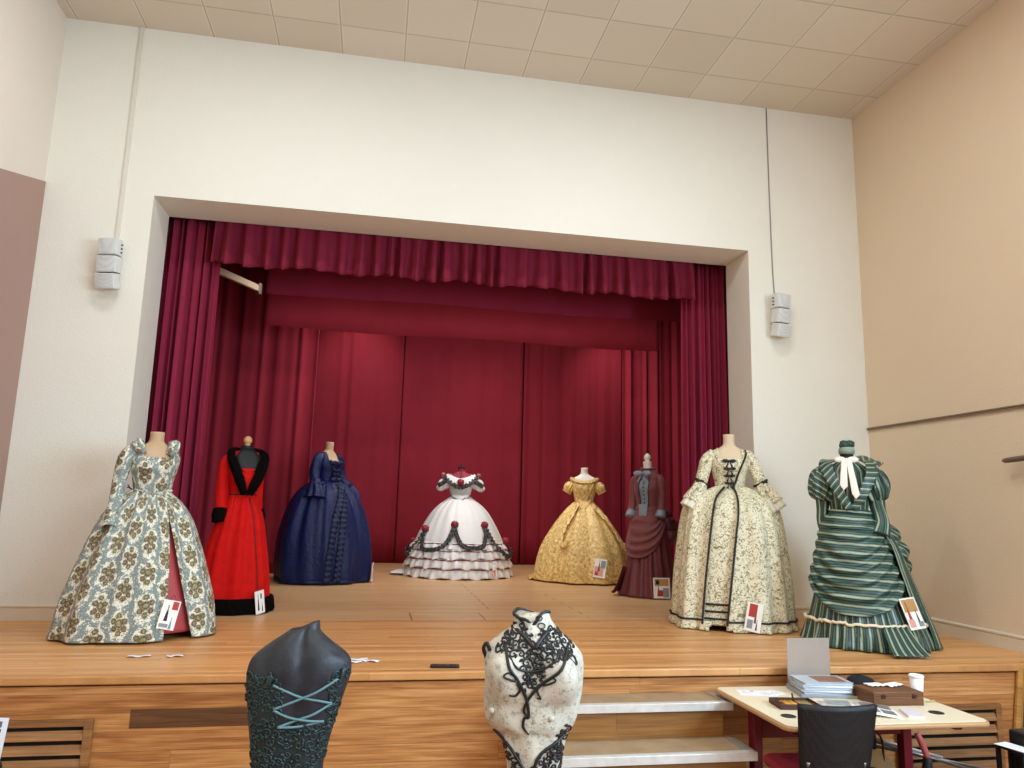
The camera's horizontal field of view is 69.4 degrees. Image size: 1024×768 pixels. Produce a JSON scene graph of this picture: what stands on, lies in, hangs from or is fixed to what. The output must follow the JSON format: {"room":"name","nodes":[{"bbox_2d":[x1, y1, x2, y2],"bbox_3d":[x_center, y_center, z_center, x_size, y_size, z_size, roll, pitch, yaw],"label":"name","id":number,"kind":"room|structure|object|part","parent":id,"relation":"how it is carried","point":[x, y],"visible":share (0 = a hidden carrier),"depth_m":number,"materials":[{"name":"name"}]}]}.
{"room":"auditorium","nodes":[
{"label":"auditorium","id":0,"kind":"room"},
{"bbox_2d":[0,0,66,180],"bbox_3d":[-3.292,-1.245,0.807,0.250,6.174,12.360,3,-10,-10],"label":"wall","id":1,"kind":"structure","parent":0,"point":[32,32],"depth_m":6.20,"materials":[{"name":"paint"}]},
{"bbox_2d":[0,168,45,511],"bbox_3d":[-3.885,-0.220,4.591,0.012,3.755,3.446,3,-10,-10],"label":"wall panel","id":2,"kind":"object","parent":1,"relation":"attached to","point":[21,196],"depth_m":6.12,"materials":[{"name":"paint"}]},
{"bbox_2d":[0,18,869,605],"bbox_3d":[-0.280,-0.481,7.345,8.030,5.364,0.510,3,-10,-10],"label":"wall","id":3,"kind":"structure","parent":0,"point":[226,130],"depth_m":7.24,"materials":[{"name":"beige paint"}]},
{"bbox_2d":[0,604,56,620],"bbox_3d":[-3.797,1.865,6.035,0.914,0.126,0.024,3,-10,-10],"label":"baseboard","id":4,"kind":"structure","parent":3,"relation":"attached to","point":[8,612],"depth_m":6.00,"materials":[{"name":"beige paint"}]},
{"bbox_2d":[94,237,122,288],"bbox_3d":[-3.509,-1.040,6.468,0.190,0.454,0.168,1,-10,4],"label":"wall speaker","id":5,"kind":"object","parent":3,"relation":"attached to","point":[109,251],"visible":1,"depth_m":6.40,"materials":[{"name":"plastic"}]},
{"bbox_2d":[94,274,112,287],"bbox_3d":[-3.522,-0.890,6.377,0.164,0.115,0.039,1,-10,4],"label":"grille","id":6,"kind":"object","parent":5,"relation":"attached to","point":[100,280],"depth_m":6.37,"materials":[{"name":"grey plastic"}]},
{"bbox_2d":[96,256,114,270],"bbox_3d":[-3.518,-1.043,6.397,0.164,0.126,0.026,1,-10,4],"label":"grille","id":7,"kind":"object","parent":5,"relation":"attached to","point":[103,263],"depth_m":6.39,"materials":[{"name":"grey plastic"}]},
{"bbox_2d":[97,238,116,252],"bbox_3d":[-3.515,-1.200,6.417,0.164,0.131,0.016,1,-10,4],"label":"grille","id":8,"kind":"object","parent":5,"relation":"attached to","point":[105,245],"depth_m":6.41,"materials":[{"name":"grey plastic"}]},
{"bbox_2d":[115,27,144,238],"bbox_3d":[-3.498,-2.273,6.768,0.034,2.182,0.018,3,-10,-10],"label":"cable trunking","id":9,"kind":"object","parent":3,"relation":"attached to","point":[141,35],"visible":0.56,"depth_m":6.76,"materials":[{"name":"white plastic"}]},
{"bbox_2d":[210,221,694,300],"bbox_3d":[-0.474,-1.273,7.740,5.028,0.555,0.189,3,-10,-10],"label":"valance","id":10,"kind":"object","parent":3,"relation":"attached to","point":[266,247],"visible":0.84,"depth_m":7.70,"materials":[{"name":"red fabric"}]},
{"bbox_2d":[770,292,791,337],"bbox_3d":[2.739,-0.693,7.572,0.190,0.454,0.168,6,-11,-26],"label":"wall speaker","id":11,"kind":"object","parent":3,"relation":"attached to","point":[780,302],"visible":1,"depth_m":7.51,"materials":[{"name":"plastic"}]},
{"bbox_2d":[778,324,791,336],"bbox_3d":[2.768,-0.540,7.490,0.164,0.115,0.039,6,-11,-26],"label":"grille","id":12,"kind":"object","parent":11,"relation":"attached to","point":[784,330],"depth_m":7.48,"materials":[{"name":"grey plastic"}]},
{"bbox_2d":[779,308,790,322],"bbox_3d":[2.774,-0.693,7.510,0.164,0.126,0.026,6,-11,-26],"label":"grille","id":13,"kind":"object","parent":11,"relation":"attached to","point":[784,313],"depth_m":7.50,"materials":[{"name":"grey plastic"}]},
{"bbox_2d":[779,293,790,307],"bbox_3d":[2.781,-0.850,7.531,0.164,0.131,0.016,6,-11,-26],"label":"grille","id":14,"kind":"object","parent":11,"relation":"attached to","point":[784,299],"depth_m":7.52,"materials":[{"name":"grey plastic"}]},
{"bbox_2d":[795,606,809,619],"bbox_3d":[3.015,2.243,7.238,1.290,0.126,0.024,3,-10,-10],"label":"baseboard","id":15,"kind":"structure","parent":3,"relation":"attached to","point":[799,610],"depth_m":7.20,"materials":[{"name":"beige paint"}]},
{"bbox_2d":[0,671,1015,767],"bbox_3d":[0.054,2.230,4.606,8.030,0.749,0.050,3,-10,-10],"label":"stage front","id":16,"kind":"structure","parent":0,"point":[392,723],"depth_m":4.44,"materials":[{"name":"brown wood"}]},
{"bbox_2d":[0,718,94,767],"bbox_3d":[-2.688,2.091,4.076,0.660,0.448,0.034,3,-10,-10],"label":"air vent","id":17,"kind":"object","parent":16,"relation":"in","point":[42,743],"visible":1,"depth_m":4.11,"materials":[{"name":"brown wood"}]},
{"bbox_2d":[0,662,1023,685],"bbox_3d":[0.067,1.822,4.660,8.030,0.048,0.080,3,-10,-10],"label":"trim","id":18,"kind":"structure","parent":16,"relation":"attached to","point":[589,672],"depth_m":4.57,"materials":[{"name":"brown wood"}]},
{"bbox_2d":[895,703,1005,767],"bbox_3d":[3.007,2.442,5.077,0.825,0.458,0.034,3,-10,-10],"label":"air vent","id":19,"kind":"object","parent":16,"relation":"in","point":[970,745],"visible":0.49,"depth_m":5.10,"materials":[{"name":"brown wood"}]},
{"bbox_2d":[1013,664,1023,728],"bbox_3d":[3.686,2.240,5.231,0.347,0.497,0.029,3,-10,-10],"label":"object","id":20,"kind":"object","parent":16,"relation":"attached to","point":[1019,685],"visible":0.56,"depth_m":5.21,"materials":[{"name":"wood"}]},
{"bbox_2d":[394,336,621,562],"bbox_3d":[-1.141,0.635,14.054,8.790,5.460,0.100,3,-10,-10],"label":"wall","id":21,"kind":"structure","parent":0,"point":[405,336],"depth_m":14.24,"materials":[{"name":"paint"}]},
{"bbox_2d":[0,563,1023,674],"bbox_3d":[-0.384,2.572,9.161,8.790,0.060,9.060,3,-10,-10],"label":"floor","id":22,"kind":"structure","parent":0,"point":[399,621],"depth_m":5.87,"materials":[{"name":"wood"}]},
{"bbox_2d":[46,432,215,642],"bbox_3d":[-2.799,1.121,5.685,1.155,1.502,0.999,7,-11,-30],"label":"gown","id":23,"kind":"object","parent":22,"relation":"on","point":[144,550],"visible":1,"depth_m":5.39,"materials":[{"name":"fabric"}]},
{"bbox_2d":[156,596,180,630],"bbox_3d":[-2.443,1.631,5.268,0.153,0.237,0.059,6,-11,-27],"label":"picture card","id":24,"kind":"object","parent":23,"relation":"hanging from","point":[170,608],"visible":1,"depth_m":5.26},
{"bbox_2d":[158,602,179,628],"bbox_3d":[-2.437,1.641,5.256,0.095,0.188,0.003,19,-27,-24],"label":"picture","id":25,"kind":"object","parent":24,"relation":"attached to","point":[176,604],"depth_m":5.25},
{"bbox_2d":[126,654,151,656],"bbox_3d":[-2.389,1.740,4.742,0.140,0.008,0.070,4,-10,-15],"label":"paper slip","id":26,"kind":"object","parent":22,"relation":"on","point":[146,654],"visible":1,"depth_m":4.74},
{"bbox_2d":[145,217,220,524],"bbox_3d":[-3.311,0.191,7.119,0.704,3.790,0.208,3,-10,-10],"label":"stage curtain","id":27,"kind":"object","parent":22,"relation":"on","point":[180,383],"visible":0.38,"depth_m":7.22,"materials":[{"name":"red fabric"}]},
{"bbox_2d":[204,436,274,615],"bbox_3d":[-2.571,1.294,6.957,0.765,1.608,0.714,5,-10,-19],"label":"gown","id":28,"kind":"object","parent":22,"relation":"on","point":[236,552],"visible":0.92,"depth_m":6.76,"materials":[{"name":"red fabric"}]},
{"bbox_3d":[-2.517,1.038,6.949,0.270,0.014,0.152,7,-11,-32],"label":"belt cord","id":29,"kind":"part","parent":28,"relation":"part of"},
{"bbox_3d":[-2.518,0.548,7.054,0.080,0.104,0.080,7,-11,-32],"label":"neck knob","id":30,"kind":"part","parent":28,"relation":"part of","materials":[{"name":"brown wood"}]},
{"bbox_3d":[-2.477,0.715,6.952,0.224,0.227,0.103,7,-11,-32],"label":"chest panel","id":31,"kind":"part","parent":28,"relation":"part of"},
{"bbox_2d":[255,587,264,614],"bbox_3d":[-2.272,1.946,6.651,0.036,0.239,0.140,-2,-10,21],"label":"picture card","id":32,"kind":"object","parent":28,"relation":"hanging from","point":[259,595],"visible":1,"depth_m":6.64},
{"bbox_2d":[196,263,319,572],"bbox_3d":[-3.873,0.231,10.759,1.948,4.894,0.054,3,-10,-11],"label":"curtain","id":33,"kind":"object","parent":22,"relation":"on","point":[262,387],"visible":0.39,"depth_m":10.81,"materials":[{"name":"fabric"}]},
{"bbox_2d":[273,442,371,584],"bbox_3d":[-2.487,1.669,9.790,1.200,1.798,1.269,-4,-11,29],"label":"gown","id":34,"kind":"object","parent":22,"relation":"on","point":[323,538],"visible":1,"depth_m":9.34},
{"bbox_2d":[309,330,404,562],"bbox_3d":[-3.621,0.721,13.031,3.286,4.695,0.045,3,-10,-11],"label":"curtain","id":35,"kind":"object","parent":22,"relation":"on","point":[358,405],"visible":0.27,"depth_m":13.22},
{"bbox_2d":[351,657,367,659],"bbox_3d":[-1.011,1.789,4.815,0.140,0.009,0.070,5,-10,-22],"label":"paper slip","id":36,"kind":"object","parent":22,"relation":"on","point":[363,657],"visible":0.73,"depth_m":4.82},
{"bbox_2d":[362,659,379,661],"bbox_3d":[-0.914,1.785,4.782,0.110,0.009,0.070,0,-10,8],"label":"paper slip","id":37,"kind":"object","parent":22,"relation":"on","point":[365,660],"visible":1,"depth_m":4.78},
{"bbox_2d":[430,664,459,667],"bbox_3d":[-0.423,1.773,4.654,0.184,0.022,0.048,2,-10,-6],"label":"remote control","id":38,"kind":"object","parent":22,"relation":"on","point":[431,665],"visible":1,"depth_m":4.63,"materials":[{"name":"black plastic"}]},
{"bbox_2d":[390,464,513,580],"bbox_3d":[-0.786,2.022,11.083,1.649,1.646,1.654,-6,-12,37],"label":"gown","id":39,"kind":"object","parent":22,"relation":"on","point":[459,539],"visible":1,"depth_m":10.55,"materials":[{"name":"white fabric"}]},
{"bbox_3d":[-0.798,2.571,10.990,1.506,0.026,1.506,2,-10,-2],"label":"flounce trim","id":40,"kind":"part","parent":39,"relation":"part of","materials":[{"name":"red fabric"}]},
{"bbox_3d":[-0.801,2.694,10.969,1.547,0.026,1.547,2,-10,-2],"label":"flounce trim","id":41,"kind":"part","parent":39,"relation":"part of","materials":[{"name":"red fabric"}]},
{"bbox_3d":[-0.795,2.453,11.010,1.434,0.026,1.434,2,-10,-2],"label":"flounce trim","id":42,"kind":"part","parent":39,"relation":"part of","materials":[{"name":"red fabric"}]},
{"bbox_3d":[-0.793,2.359,11.025,1.342,0.026,1.342,2,-10,-2],"label":"flounce trim","id":43,"kind":"part","parent":39,"relation":"part of","materials":[{"name":"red fabric"}]},
{"bbox_2d":[492,562,496,576],"bbox_3d":[-0.248,2.600,10.371,0.070,0.199,0.056,10,-13,-41],"label":"picture card","id":44,"kind":"object","parent":39,"relation":"hanging from","point":[494,565],"visible":1,"depth_m":10.36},
{"bbox_2d":[394,336,523,564],"bbox_3d":[-0.903,0.870,13.496,2.220,4.695,0.044,3,-10,-10],"label":"curtain","id":45,"kind":"object","parent":22,"relation":"on","point":[462,403],"visible":0.57,"depth_m":13.50,"materials":[{"name":"fabric"}]},
{"bbox_2d":[520,343,621,564],"bbox_3d":[1.137,0.986,13.873,1.915,4.695,0.042,3,-10,-11],"label":"curtain","id":46,"kind":"object","parent":22,"relation":"on","point":[572,404],"visible":0.63,"depth_m":13.88,"materials":[{"name":"fabric"}]},
{"bbox_2d":[528,468,626,583],"bbox_3d":[1.038,2.027,10.773,1.422,1.600,1.396,9,-12,-39],"label":"gown","id":47,"kind":"object","parent":22,"relation":"on","point":[582,534],"visible":0.97,"depth_m":10.30,"materials":[{"name":"gold fabric"}]},
{"bbox_2d":[558,504,581,547],"bbox_3d":[0.802,1.989,10.404,0.194,0.620,0.413,-4,-11,32],"label":"drapery","id":48,"kind":"object","parent":47,"relation":"hanging from","point":[570,526],"depth_m":10.35,"materials":[{"name":"fabric"}]},
{"bbox_2d":[593,557,606,578],"bbox_3d":[1.190,2.477,9.991,0.192,0.285,0.077,0,-10,9],"label":"picture card","id":49,"kind":"object","parent":47,"relation":"hanging from","point":[600,565],"visible":1,"depth_m":9.98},
{"bbox_2d":[594,561,605,576],"bbox_3d":[1.186,2.485,9.977,0.140,0.212,0.003,8,-21,10],"label":"picture","id":50,"kind":"object","parent":49,"relation":"attached to","point":[598,571],"depth_m":9.97},
{"bbox_2d":[593,504,625,550],"bbox_3d":[1.384,2.037,10.474,0.491,0.653,0.181,0,-10,9],"label":"drapery","id":51,"kind":"object","parent":47,"relation":"hanging from","point":[600,520],"depth_m":10.42,"materials":[{"name":"fabric"}]},
{"bbox_2d":[611,453,677,598],"bbox_3d":[1.678,1.711,9.095,0.789,1.706,0.775,-3,-11,25],"label":"gown","id":52,"kind":"object","parent":22,"relation":"on","point":[652,529],"visible":0.98,"depth_m":8.88,"materials":[{"name":"brown fabric"}]},
{"bbox_2d":[653,575,670,598],"bbox_3d":[1.735,2.352,8.590,0.200,0.262,0.049,3,-10,-8],"label":"picture card","id":53,"kind":"object","parent":52,"relation":"hanging from","point":[661,586],"visible":1,"depth_m":8.58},
{"bbox_2d":[654,579,668,596],"bbox_3d":[1.736,2.366,8.576,0.170,0.207,0.003,3,-17,-8],"label":"picture","id":54,"kind":"object","parent":53,"relation":"attached to","point":[658,582],"depth_m":8.58},
{"bbox_2d":[622,320,681,562],"bbox_3d":[2.594,0.607,11.998,1.665,4.894,0.099,3,-10,-9],"label":"curtain","id":55,"kind":"object","parent":22,"relation":"on","point":[651,380],"visible":0.27,"depth_m":11.97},
{"bbox_2d":[681,263,729,507],"bbox_3d":[2.218,0.497,8.090,0.693,3.790,0.193,3,-10,-7],"label":"stage curtain","id":56,"kind":"object","parent":22,"relation":"on","point":[704,342],"visible":0.48,"depth_m":8.19,"materials":[{"name":"red fabric"}]},
{"bbox_2d":[668,434,799,634],"bbox_3d":[2.021,1.332,6.841,1.121,1.729,0.946,1,-10,4],"label":"gown","id":57,"kind":"object","parent":22,"relation":"on","point":[731,551],"visible":0.99,"depth_m":6.51,"materials":[{"name":"beige fabric"}]},
{"bbox_2d":[744,599,763,633],"bbox_3d":[2.051,1.966,6.275,0.170,0.283,0.020,-1,-10,14],"label":"picture card","id":58,"kind":"object","parent":57,"relation":"hanging from","point":[754,613],"visible":1,"depth_m":6.27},
{"bbox_2d":[746,603,757,629],"bbox_3d":[2.043,1.973,6.269,0.085,0.210,0.002,9,-7,19],"label":"picture","id":59,"kind":"object","parent":58,"relation":"attached to","point":[752,608],"depth_m":6.27},
{"bbox_2d":[800,440,942,657],"bbox_3d":[2.872,1.276,6.072,1.033,1.628,1.164,-6,-12,37],"label":"gown","id":60,"kind":"object","parent":22,"relation":"on","point":[860,569],"visible":1,"depth_m":5.84,"materials":[{"name":"fabric"}]},
{"bbox_3d":[3.064,1.476,5.840,0.299,0.781,0.188,-8,-13,44],"label":"panel","id":61,"kind":"part","parent":60,"relation":"part of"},
{"bbox_3d":[2.872,1.894,5.432,0.283,0.186,0.218,2,-10,-4],"label":"sash","id":62,"kind":"part","parent":60,"relation":"part of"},
{"bbox_2d":[898,594,925,630],"bbox_3d":[3.032,1.731,5.622,0.171,0.256,0.109,5,-10,-19],"label":"picture card","id":63,"kind":"object","parent":60,"relation":"hanging from","point":[909,606],"visible":1,"depth_m":5.61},
{"bbox_2d":[56,0,998,118],"bbox_3d":[0.906,-4.131,1.928,8.580,0.100,12.610,3,-10,-10],"label":"ceiling","id":64,"kind":"structure","parent":0,"point":[831,58],"depth_m":6.91,"materials":[{"name":"tile"}]},
{"bbox_2d":[766,108,774,292],"bbox_3d":[2.751,-1.929,7.875,0.037,2.171,0.012,3,-10,-10],"label":"cable","id":65,"kind":"object","parent":64,"relation":"hanging from","point":[766,108],"visible":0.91,"depth_m":7.87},
{"bbox_2d":[852,0,1023,635],"bbox_3d":[4.874,-0.792,2.250,0.300,6.174,12.360,3,-10,-10],"label":"wall","id":66,"kind":"structure","parent":0,"point":[939,155],"depth_m":6.60,"materials":[{"name":"beige paint"}]},
{"bbox_2d":[866,404,1023,430],"bbox_3d":[3.977,0.212,6.076,0.024,0.026,3.269,3,-10,-10],"label":"trim","id":67,"kind":"structure","parent":66,"relation":"attached to","point":[1018,405],"depth_m":6.55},
{"bbox_2d":[930,617,1023,652],"bbox_3d":[3.826,2.112,6.334,0.024,0.126,2.066,3,-10,-10],"label":"baseboard","id":68,"kind":"structure","parent":66,"relation":"attached to","point":[1013,642],"depth_m":6.10,"materials":[{"name":"beige paint"}]},
{"bbox_2d":[1002,455,1023,462],"bbox_3d":[4.002,0.595,5.564,0.112,0.182,0.690,3,-10,-10],"label":"handrail","id":69,"kind":"object","parent":66,"relation":"attached to","point":[1015,458],"visible":1,"depth_m":5.77,"materials":[{"name":"wood"}]},
{"bbox_3d":[-0.480,-2.623,11.340,8.990,0.100,6.640,3,-10,-10],"label":"ceiling","id":70,"kind":"structure","parent":0,"visible":0},
{"bbox_2d":[264,293,658,350],"bbox_3d":[-0.546,-1.648,10.472,5.526,2.112,0.035,3,-10,-10],"label":"valance","id":71,"kind":"object","parent":70,"relation":"hanging from","point":[331,314],"visible":0.27,"depth_m":10.29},
{"bbox_2d":[266,268,680,321],"bbox_3d":[-0.192,-1.900,9.137,5.311,2.040,0.035,3,-10,-10],"label":"valance","id":72,"kind":"object","parent":70,"relation":"hanging from","point":[307,282],"visible":0.19,"depth_m":8.94,"materials":[{"name":"red fabric"}]},
{"bbox_2d":[220,267,261,294],"bbox_3d":[-3.191,-1.221,8.482,0.060,0.130,0.950,-2,-10,18],"label":"track","id":73,"kind":"object","parent":72,"relation":"attached to","point":[257,287],"visible":0.76,"depth_m":8.60,"materials":[{"name":"white metal"}]},
{"bbox_3d":[0.954,1.850,-0.366,8.630,0.100,10.130,3,-10,-10],"label":"floor","id":74,"kind":"structure","parent":0,"visible":0},
{"bbox_2d":[244,620,351,767],"bbox_3d":[-0.755,1.524,2.495,0.353,1.402,0.240,3,-10,-10],"label":"mannequin","id":75,"kind":"object","parent":74,"relation":"on","point":[296,684],"visible":1,"depth_m":2.50,"materials":[{"name":"fabric"}]},
{"bbox_3d":[-0.732,1.187,2.499,0.329,0.398,0.082,3,-10,-10],"label":"panel","id":76,"kind":"part","parent":75,"relation":"part of","materials":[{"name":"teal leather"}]},
{"bbox_3d":[-0.699,1.076,2.491,0.215,0.157,0.030,5,-10,-18],"label":"lacing cord","id":77,"kind":"part","parent":75,"relation":"part of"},
{"bbox_2d":[482,607,583,767],"bbox_3d":[0.064,1.548,2.628,0.385,1.441,0.270,3,-10,-10],"label":"dress form","id":78,"kind":"object","parent":74,"relation":"on","point":[534,671],"visible":1,"depth_m":2.62,"materials":[{"name":"fabric"}]},
{"bbox_2d":[561,691,757,767],"bbox_3d":[0.724,2.232,4.255,1.349,0.664,0.854,3,-10,-10],"label":"steps","id":79,"kind":"structure","parent":74,"relation":"on","point":[675,729],"depth_m":4.43,"materials":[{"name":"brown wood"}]},
{"bbox_2d":[764,703,877,767],"bbox_3d":[1.657,2.110,3.981,0.440,0.844,0.540,2,-10,-4],"label":"chair","id":80,"kind":"object","parent":74,"relation":"on","point":[828,736],"visible":1,"depth_m":3.80,"materials":[{"name":"black plastic"}]},
{"bbox_3d":[1.654,2.104,4.033,0.440,0.050,0.440,2,-10,-4],"label":"seat","id":81,"kind":"part","parent":80,"relation":"part of","materials":[{"name":"red fabric"}]},
{"bbox_2d":[715,675,989,767],"bbox_3d":[1.976,2.211,4.385,1.250,0.812,0.900,3,-10,-10],"label":"folding table","id":82,"kind":"object","parent":74,"relation":"on","point":[765,720],"depth_m":4.39,"materials":[{"name":"beige laminate"}]},
{"bbox_2d":[737,690,763,695],"bbox_3d":[1.517,1.930,4.623,0.200,0.002,0.140,1,-10,4],"label":"paper","id":83,"kind":"object","parent":82,"relation":"on","point":[742,692],"visible":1,"depth_m":4.63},
{"bbox_2d":[755,690,785,696],"bbox_3d":[1.619,1.931,4.621,0.170,0.002,0.120,7,-11,-32],"label":"paper","id":84,"kind":"object","parent":82,"relation":"on","point":[770,693],"visible":1,"depth_m":4.62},
{"bbox_2d":[769,697,819,709],"bbox_3d":[1.653,1.870,4.329,0.240,0.030,0.170,2,-10,-3],"label":"tray","id":85,"kind":"object","parent":82,"relation":"on","point":[783,703],"visible":0.81,"depth_m":4.33,"materials":[{"name":"brown wood"}]},
{"bbox_2d":[786,638,829,682],"bbox_3d":[1.951,1.825,4.847,0.304,0.305,0.034,3,-10,-10],"label":"panel","id":86,"kind":"object","parent":82,"relation":"on","point":[805,656],"visible":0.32,"depth_m":4.87,"materials":[{"name":"grey plastic"}]},
{"bbox_2d":[786,683,857,698],"bbox_3d":[1.948,1.932,4.657,0.350,0.030,0.250,2,-10,0],"label":"tray","id":87,"kind":"object","parent":82,"relation":"on","point":[788,686],"visible":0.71,"depth_m":4.53,"materials":[{"name":"plastic"}]},
{"bbox_2d":[802,694,852,695],"bbox_3d":[1.942,1.936,4.654,0.316,0.013,0.220,1,-10,2],"label":"document folder","id":88,"kind":"object","parent":87,"relation":"on","point":[802,694],"visible":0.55,"depth_m":4.55,"materials":[{"name":"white paper"}]},
{"bbox_2d":[790,684,852,694],"bbox_3d":[1.946,1.924,4.663,0.316,0.012,0.220,2,-10,-2],"label":"document folder","id":89,"kind":"object","parent":88,"relation":"on","point":[815,693],"visible":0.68,"depth_m":4.56,"materials":[{"name":"white paper"}]},
{"bbox_2d":[790,683,851,692],"bbox_3d":[1.944,1.910,4.660,0.316,0.014,0.220,1,-10,1],"label":"document folder","id":90,"kind":"object","parent":89,"relation":"on","point":[795,686],"visible":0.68,"depth_m":4.55,"materials":[{"name":"white paper"}]},
{"bbox_2d":[790,680,852,690],"bbox_3d":[1.943,1.895,4.658,0.316,0.012,0.220,2,-10,-3],"label":"document folder","id":91,"kind":"object","parent":90,"relation":"on","point":[791,681],"visible":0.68,"depth_m":4.55,"materials":[{"name":"clear plastic"}]},
{"bbox_2d":[791,679,853,688],"bbox_3d":[1.953,1.883,4.669,0.316,0.014,0.220,1,-10,2],"label":"document folder","id":92,"kind":"object","parent":91,"relation":"on","point":[797,682],"visible":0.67,"depth_m":4.57,"materials":[{"name":"paper"}]},
{"bbox_2d":[790,675,853,685],"bbox_3d":[1.951,1.868,4.670,0.316,0.014,0.220,2,-10,-3],"label":"document folder","id":93,"kind":"object","parent":92,"relation":"on","point":[804,679],"visible":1,"depth_m":4.64,"materials":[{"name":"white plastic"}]},
{"bbox_3d":[2.236,1.921,4.763,0.210,0.102,0.255,5,-10,-20],"label":"cap","id":94,"kind":"part","parent":82,"relation":"part of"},
{"bbox_2d":[818,699,903,719],"bbox_3d":[2.007,1.875,4.280,0.400,0.023,0.290,-1,-10,12],"label":"brochure","id":95,"kind":"object","parent":82,"relation":"on","point":[883,710],"visible":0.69,"depth_m":4.33,"materials":[{"name":"white paper"}]},
{"bbox_2d":[854,684,923,705],"bbox_3d":[2.288,1.890,4.497,0.324,0.078,0.206,3,-10,-8],"label":"wooden box","id":96,"kind":"object","parent":82,"relation":"on","point":[902,695],"visible":0.95,"depth_m":4.42,"materials":[{"name":"brown wood"}]},
{"bbox_2d":[864,682,885,685],"bbox_3d":[2.234,1.848,4.559,0.111,0.016,0.070,3,-10,-10],"label":"tissue","id":97,"kind":"object","parent":96,"relation":"on","point":[873,683],"visible":1,"depth_m":4.54,"materials":[{"name":"white paper"}]},
{"bbox_3d":[2.289,1.865,4.504,0.324,0.026,0.200,3,-10,-8],"label":"lid","id":98,"kind":"part","parent":96,"relation":"part of","materials":[{"name":"brown wood"}]},
{"bbox_2d":[883,682,903,686],"bbox_3d":[2.353,1.853,4.575,0.132,0.018,0.070,7,-11,-30],"label":"tissue","id":99,"kind":"object","parent":96,"relation":"on","point":[890,684],"visible":1,"depth_m":4.56,"materials":[{"name":"white paper"}]},
{"bbox_2d":[899,708,925,718],"bbox_3d":[2.277,1.875,4.213,0.090,0.012,0.160,0,-10,10],"label":"notebook","id":100,"kind":"object","parent":82,"relation":"on","point":[910,713],"visible":1,"depth_m":4.19,"materials":[{"name":"paper"}]},
{"bbox_2d":[908,673,923,691],"bbox_3d":[2.538,1.892,4.639,0.090,0.134,0.090,3,-10,-10],"label":"paper cup","id":101,"kind":"object","parent":82,"relation":"on","point":[916,680],"visible":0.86,"depth_m":4.61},
{"bbox_3d":[2.540,1.834,4.649,0.090,0.016,0.090,3,-10,-10],"label":"lid","id":102,"kind":"part","parent":101,"relation":"part of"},
{"bbox_2d":[870,730,895,767],"bbox_3d":[2.147,2.365,4.540,0.500,0.564,0.252,2,-10,-2],"label":"tote bag","id":103,"kind":"object","parent":74,"relation":"on","point":[878,760],"visible":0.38,"depth_m":4.45,"materials":[{"name":"beige fabric"}]},
{"bbox_3d":[2.156,2.172,4.466,0.192,0.207,0.041,2,-10,-2],"label":"handle","id":104,"kind":"part","parent":103,"relation":"part of","materials":[{"name":"brown leather"}]},
{"bbox_3d":[2.149,2.417,4.437,0.500,0.429,0.022,2,-10,-2],"label":"arched panel","id":105,"kind":"part","parent":103,"relation":"part of","materials":[{"name":"beige fabric"}]},
{"bbox_2d":[914,732,932,767],"bbox_3d":[2.531,2.404,4.521,0.092,0.508,0.078,0,-10,7],"label":"umbrella","id":106,"kind":"object","parent":74,"relation":"on","point":[927,762],"visible":1,"depth_m":4.54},
{"bbox_3d":[2.533,2.231,4.565,0.084,0.152,0.039,0,-10,7],"label":"handle","id":107,"kind":"part","parent":106,"relation":"part of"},
{"bbox_2d":[873,735,985,767],"bbox_3d":[2.822,2.396,4.745,1.166,0.270,0.089,2,-10,0],"label":"tripod","id":108,"kind":"object","parent":74,"relation":"on","point":[890,746],"visible":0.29,"depth_m":4.73,"materials":[{"name":"grey metal"}]},
{"bbox_3d":[2.548,2.340,4.758,0.448,0.125,0.016,2,-10,-2],"label":"leg","id":109,"kind":"part","parent":108,"relation":"part of","materials":[{"name":"metal"}]},
{"bbox_3d":[2.684,2.388,4.719,0.759,0.207,0.018,1,-10,1],"label":"leg","id":110,"kind":"part","parent":108,"relation":"part of","materials":[{"name":"grey metal"}]},
{"bbox_3d":[2.842,2.425,4.737,1.125,0.209,0.020,1,-10,1],"label":"leg","id":111,"kind":"part","parent":108,"relation":"part of","materials":[{"name":"grey metal"}]},
{"bbox_2d":[995,742,1023,767],"bbox_3d":[2.885,2.347,4.202,0.100,0.530,0.200,3,-10,-10],"label":"stand","id":112,"kind":"object","parent":74,"relation":"on","point":[997,747],"visible":0.79,"depth_m":4.30,"materials":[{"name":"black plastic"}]},
{"bbox_3d":[2.830,2.369,4.276,0.020,0.509,0.020,3,-10,-10],"label":"leg","id":113,"kind":"part","parent":112,"relation":"part of","materials":[{"name":"black plastic"}]},
{"bbox_2d":[993,742,1023,752],"bbox_3d":[2.887,2.084,4.245,0.110,0.001,0.180,6,-10,-24],"label":"paper sheet","id":114,"kind":"object","parent":112,"relation":"on","point":[1004,744],"visible":1,"depth_m":4.26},
{"bbox_3d":[2.909,2.373,4.289,0.020,0.509,0.020,3,-10,-10],"label":"leg","id":115,"kind":"part","parent":112,"relation":"part of","materials":[{"name":"black plastic"}]},
{"bbox_3d":[2.861,2.342,4.110,0.020,0.509,0.020,3,-10,-10],"label":"leg","id":116,"kind":"part","parent":112,"relation":"part of","materials":[{"name":"black plastic"}]},
{"bbox_2d":[1009,728,1023,767],"bbox_3d":[3.175,2.311,4.156,0.420,0.600,0.444,3,-10,-10],"label":"chair","id":117,"kind":"object","parent":74,"relation":"on","point":[1016,736],"visible":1,"depth_m":4.32,"materials":[{"name":"black plastic"}]},
{"bbox_3d":[-2.203,1.792,2.801,0.438,0.900,0.280,3,-10,-10],"label":"stand","id":118,"kind":"object","parent":74,"relation":"on","visible":0},
{"bbox_2d":[0,718,8,757],"bbox_3d":[-2.201,1.415,2.868,0.422,0.255,0.028,3,-10,-10],"label":"leaflet","id":119,"kind":"object","parent":118,"relation":"on","point":[4,722],"visible":1,"depth_m":2.92,"materials":[{"name":"white paper"}]}
]}

